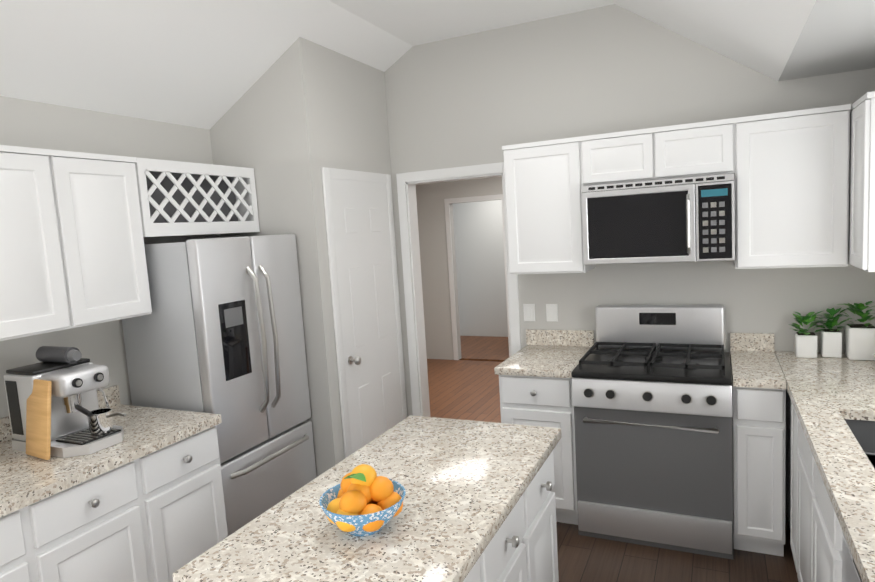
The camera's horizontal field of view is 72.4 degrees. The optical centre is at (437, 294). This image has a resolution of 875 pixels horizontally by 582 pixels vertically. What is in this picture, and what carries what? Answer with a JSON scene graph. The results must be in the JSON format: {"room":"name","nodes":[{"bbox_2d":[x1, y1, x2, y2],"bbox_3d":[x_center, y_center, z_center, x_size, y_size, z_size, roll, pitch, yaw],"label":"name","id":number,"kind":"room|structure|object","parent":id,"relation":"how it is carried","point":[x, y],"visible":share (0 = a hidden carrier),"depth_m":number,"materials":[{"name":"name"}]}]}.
{"room":"kitchen","nodes":[
{"label":"kitchen","id":0,"kind":"room"},
{"bbox_2d":[0,4,874,477],"bbox_3d":[-0.342,0.061,1.098,4.250,3.080,6.040,-1,7,25],"label":"wall","id":1,"kind":"structure","parent":0,"point":[296,118],"depth_m":3.49,"materials":[{"name":"grey paint"}]},
{"bbox_2d":[0,145,79,340],"bbox_3d":[-1.788,-0.198,2.365,0.318,0.742,0.404,-1,7,25],"label":"upper cabinet","id":2,"kind":"object","parent":1,"relation":"attached to","point":[37,297],"depth_m":2.38,"materials":[{"name":"white wood"}]},
{"bbox_2d":[0,385,119,440],"bbox_3d":[-1.901,0.591,2.457,0.020,0.100,1.310,-1,7,25],"label":"backsplash","id":3,"kind":"structure","parent":1,"relation":"attached to","point":[112,394],"depth_m":2.95,"materials":[{"name":"beige stone"}]},
{"bbox_2d":[56,150,151,326],"bbox_3d":[-1.618,-0.249,2.728,0.318,0.742,0.404,-1,7,25],"label":"upper cabinet","id":4,"kind":"object","parent":1,"relation":"attached to","point":[72,251],"depth_m":2.65,"materials":[{"name":"white wood"}]},
{"bbox_2d":[135,157,259,236],"bbox_3d":[-1.378,-0.507,3.246,0.318,0.372,0.790,-1,7,25],"label":"wine rack","id":5,"kind":"object","parent":1,"relation":"attached to","point":[177,198],"visible":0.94,"depth_m":3.17,"materials":[{"name":"white wood"}]},
{"bbox_2d":[321,167,406,457],"bbox_3d":[-0.402,0.254,3.890,0.086,2.090,0.790,-1,7,25],"label":"pantry door","id":6,"kind":"structure","parent":1,"relation":"in","point":[359,218],"depth_m":3.83,"materials":[{"name":"white wood"}]},
{"bbox_2d":[396,162,520,416],"bbox_3d":[0.188,0.185,4.161,0.840,2.095,0.152,-1,7,25],"label":"trim","id":7,"kind":"structure","parent":1,"relation":"attached to","point":[408,181],"depth_m":4.20,"materials":[{"name":"white wood"}]},
{"bbox_2d":[523,304,534,320],"bbox_3d":[0.596,0.117,3.888,0.075,0.114,0.009,-1,7,25],"label":"switch plate","id":8,"kind":"object","parent":1,"relation":"attached to","point":[528,309],"depth_m":3.88,"materials":[{"name":"white plastic"}]},
{"bbox_2d":[502,136,595,274],"bbox_3d":[0.674,-0.514,3.574,0.451,0.752,0.348,-1,7,25],"label":"upper cabinet","id":9,"kind":"object","parent":1,"relation":"attached to","point":[543,179],"depth_m":3.41,"materials":[{"name":"white wood"}]},
{"bbox_2d":[546,304,557,321],"bbox_3d":[0.732,0.115,3.825,0.075,0.114,0.009,-1,7,25],"label":"switch plate","id":10,"kind":"object","parent":1,"relation":"attached to","point":[551,312],"depth_m":3.82,"materials":[{"name":"white plastic"}]},
{"bbox_2d":[526,329,593,344],"bbox_3d":[0.779,0.275,3.818,0.434,0.100,0.020,-1,7,25],"label":"backsplash","id":11,"kind":"structure","parent":1,"relation":"attached to","point":[533,336],"depth_m":3.81,"materials":[{"name":"beige stone"}]},
{"bbox_2d":[582,127,657,185],"bbox_3d":[1.035,-0.759,3.371,0.380,0.267,0.348,-1,7,25],"label":"upper cabinet","id":12,"kind":"object","parent":1,"relation":"attached to","point":[624,156],"depth_m":3.21,"materials":[{"name":"white wood"}]},
{"bbox_2d":[658,118,737,179],"bbox_3d":[1.380,-0.762,3.209,0.380,0.267,0.348,-1,7,25],"label":"upper cabinet","id":13,"kind":"object","parent":1,"relation":"attached to","point":[706,148],"depth_m":3.04,"materials":[{"name":"white wood"}]},
{"bbox_2d":[581,173,734,264],"bbox_3d":[1.208,-0.403,3.285,0.752,0.430,0.447,-1,7,25],"label":"microwave","id":14,"kind":"object","parent":13,"relation":"attached to","point":[688,219],"visible":1,"depth_m":3.12,"materials":[{"name":"grey metal"}]},
{"bbox_2d":[734,104,850,268],"bbox_3d":[1.784,-0.525,3.054,0.480,0.752,0.348,-1,7,25],"label":"upper cabinet","id":15,"kind":"object","parent":1,"relation":"attached to","point":[789,170],"depth_m":2.89,"materials":[{"name":"white wood"}]},
{"bbox_2d":[848,91,874,271],"bbox_3d":[2.034,-0.490,2.600,0.348,0.752,0.294,-1,7,25],"label":"upper cabinet","id":16,"kind":"object","parent":1,"relation":"attached to","point":[861,240],"visible":0.92,"depth_m":2.55,"materials":[{"name":"white wood"}]},
{"bbox_2d":[0,0,874,129],"bbox_3d":[-0.381,-1.075,0.957,4.320,0.750,6.000,-1,7,25],"label":"ceiling","id":17,"kind":"structure","parent":0,"point":[205,64],"depth_m":2.88,"materials":[{"name":"white paint"}]},
{"bbox_2d":[416,176,508,422],"bbox_3d":[1.018,-0.286,6.377,4.000,2.640,4.880,-1,7,25],"label":"doorway","id":18,"kind":"structure","parent":0,"point":[465,386],"depth_m":7.74,"materials":[{"name":"paint"}]},
{"bbox_2d":[444,194,510,359],"bbox_3d":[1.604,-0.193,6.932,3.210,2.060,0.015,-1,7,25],"label":"trim","id":19,"kind":"structure","parent":18,"relation":"attached to","point":[447,202],"depth_m":7.50,"materials":[{"name":"white wood"}]},
{"bbox_2d":[556,509,798,581],"bbox_3d":[-0.406,1.646,1.294,3.940,0.100,5.940,-1,7,25],"label":"floor","id":20,"kind":"structure","parent":0,"point":[581,558],"depth_m":2.93,"materials":[{"name":"brown wood"}]},
{"bbox_2d":[0,505,43,581],"bbox_3d":[-1.747,1.163,1.993,0.683,0.870,0.432,-1,7,25],"label":"base cabinet","id":21,"kind":"object","parent":20,"relation":"on","point":[19,543],"depth_m":1.98,"materials":[{"name":"white wood"}]},
{"bbox_2d":[32,457,159,581],"bbox_3d":[-1.566,1.108,2.381,0.683,0.870,0.431,-1,7,25],"label":"base cabinet","id":22,"kind":"object","parent":20,"relation":"on","point":[143,501],"depth_m":2.24,"materials":[{"name":"white wood"}]},
{"bbox_2d":[0,405,221,516],"bbox_3d":[-1.590,0.658,2.321,0.698,0.040,1.310,-1,7,25],"label":"countertop","id":23,"kind":"structure","parent":22,"relation":"on","point":[25,479],"depth_m":2.31,"materials":[{"name":"beige stone"}]},
{"bbox_2d":[4,346,125,459],"bbox_3d":[-1.499,0.419,2.420,0.446,0.398,0.305,-1,7,25],"label":"espresso machine","id":24,"kind":"object","parent":23,"relation":"on","point":[54,410],"visible":1,"depth_m":2.39,"materials":[{"name":"silver metal"}]},
{"bbox_2d":[144,427,227,581],"bbox_3d":[-1.385,1.054,2.769,0.683,0.870,0.432,-1,7,25],"label":"base cabinet","id":25,"kind":"object","parent":20,"relation":"on","point":[186,495],"depth_m":2.59,"materials":[{"name":"white wood"}]},
{"bbox_2d":[122,234,315,535],"bbox_3d":[-1.139,0.552,3.297,0.647,1.720,0.740,-1,7,25],"label":"fridge","id":26,"kind":"object","parent":20,"relation":"on","point":[219,329],"visible":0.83,"depth_m":3.02,"materials":[{"name":"grey metal"}]},
{"bbox_2d":[173,415,561,581],"bbox_3d":[-0.047,1.043,1.899,0.667,0.920,1.240,-1,7,25],"label":"kitchen island","id":27,"kind":"object","parent":20,"relation":"on","point":[479,503],"visible":1,"depth_m":1.71,"materials":[{"name":"white stone"}]},
{"bbox_2d":[319,464,405,535],"bbox_3d":[-0.198,0.537,1.587,0.228,0.168,0.228,-1,7,25],"label":"fruit bowl","id":28,"kind":"object","parent":27,"relation":"on","point":[362,500],"visible":1,"depth_m":1.55,"materials":[{"name":"orange food"}]},
{"bbox_2d":[499,377,577,524],"bbox_3d":[0.687,0.834,3.595,0.422,0.870,0.638,-1,7,25],"label":"base cabinet","id":29,"kind":"object","parent":20,"relation":"on","point":[535,381],"depth_m":3.27,"materials":[{"name":"white wood"}]},
{"bbox_2d":[494,345,592,380],"bbox_3d":[0.650,0.384,3.541,0.434,0.040,0.653,-1,7,25],"label":"countertop","id":30,"kind":"structure","parent":29,"relation":"on","point":[531,360],"depth_m":3.41,"materials":[{"name":"beige stone"}]},
{"bbox_2d":[571,304,732,559],"bbox_3d":[1.192,0.684,3.280,0.755,1.175,0.731,-1,7,25],"label":"range","id":31,"kind":"object","parent":20,"relation":"on","point":[654,445],"visible":1,"depth_m":3.06,"materials":[{"name":"grey metal"}]},
{"bbox_2d":[730,353,785,556],"bbox_3d":[1.668,0.825,3.136,0.220,0.870,0.638,-1,7,25],"label":"base cabinet","id":32,"kind":"object","parent":20,"relation":"on","point":[758,379],"depth_m":2.85,"materials":[{"name":"white wood"}]},
{"bbox_2d":[785,387,786,512],"bbox_3d":[2.057,0.822,2.942,0.618,0.870,0.658,-1,7,25],"label":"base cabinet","id":33,"kind":"object","parent":20,"relation":"on","point":[786,387],"depth_m":3.14,"materials":[{"name":"white"}]},
{"bbox_2d":[787,399,874,581],"bbox_3d":[1.840,0.887,2.477,0.618,0.870,0.377,-1,7,25],"label":"base cabinet","id":34,"kind":"object","parent":20,"relation":"on","point":[806,497],"depth_m":2.31,"materials":[{"name":"white wood"}]},
{"bbox_2d":[775,351,874,581],"bbox_3d":[1.439,0.546,1.646,0.633,0.040,3.438,-1,7,25],"label":"countertop","id":35,"kind":"structure","parent":34,"relation":"on","point":[824,392],"depth_m":2.12,"materials":[{"name":"beige stone"}]},
{"bbox_2d":[789,301,874,360],"bbox_3d":[2.048,0.177,3.084,0.415,0.298,0.211,-1,7,25],"label":"potted plants","id":36,"kind":"object","parent":35,"relation":"on","point":[859,341],"visible":1,"depth_m":3.08,"materials":[{"name":"white ceramic"}]},
{"bbox_2d":[867,451,874,462],"bbox_3d":[1.595,0.609,1.928,0.425,0.172,0.024,-1,7,25],"label":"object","id":37,"kind":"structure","parent":35,"relation":"in","point":[870,454],"depth_m":1.98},
{"bbox_2d":[827,503,842,581],"bbox_3d":[1.617,1.048,1.965,0.431,0.690,0.770,-1,7,25],"label":"base cabinet","id":38,"kind":"object","parent":20,"relation":"on","point":[834,536],"depth_m":1.75,"materials":[{"name":"white wood"}]},
{"bbox_2d":[842,531,861,581],"bbox_3d":[1.295,1.048,1.328,0.574,0.860,0.640,-1,7,25],"label":"dishwasher","id":39,"kind":"object","parent":38,"relation":"in","point":[850,572],"visible":0.17,"depth_m":1.62,"materials":[{"name":"grey"}]}
]}

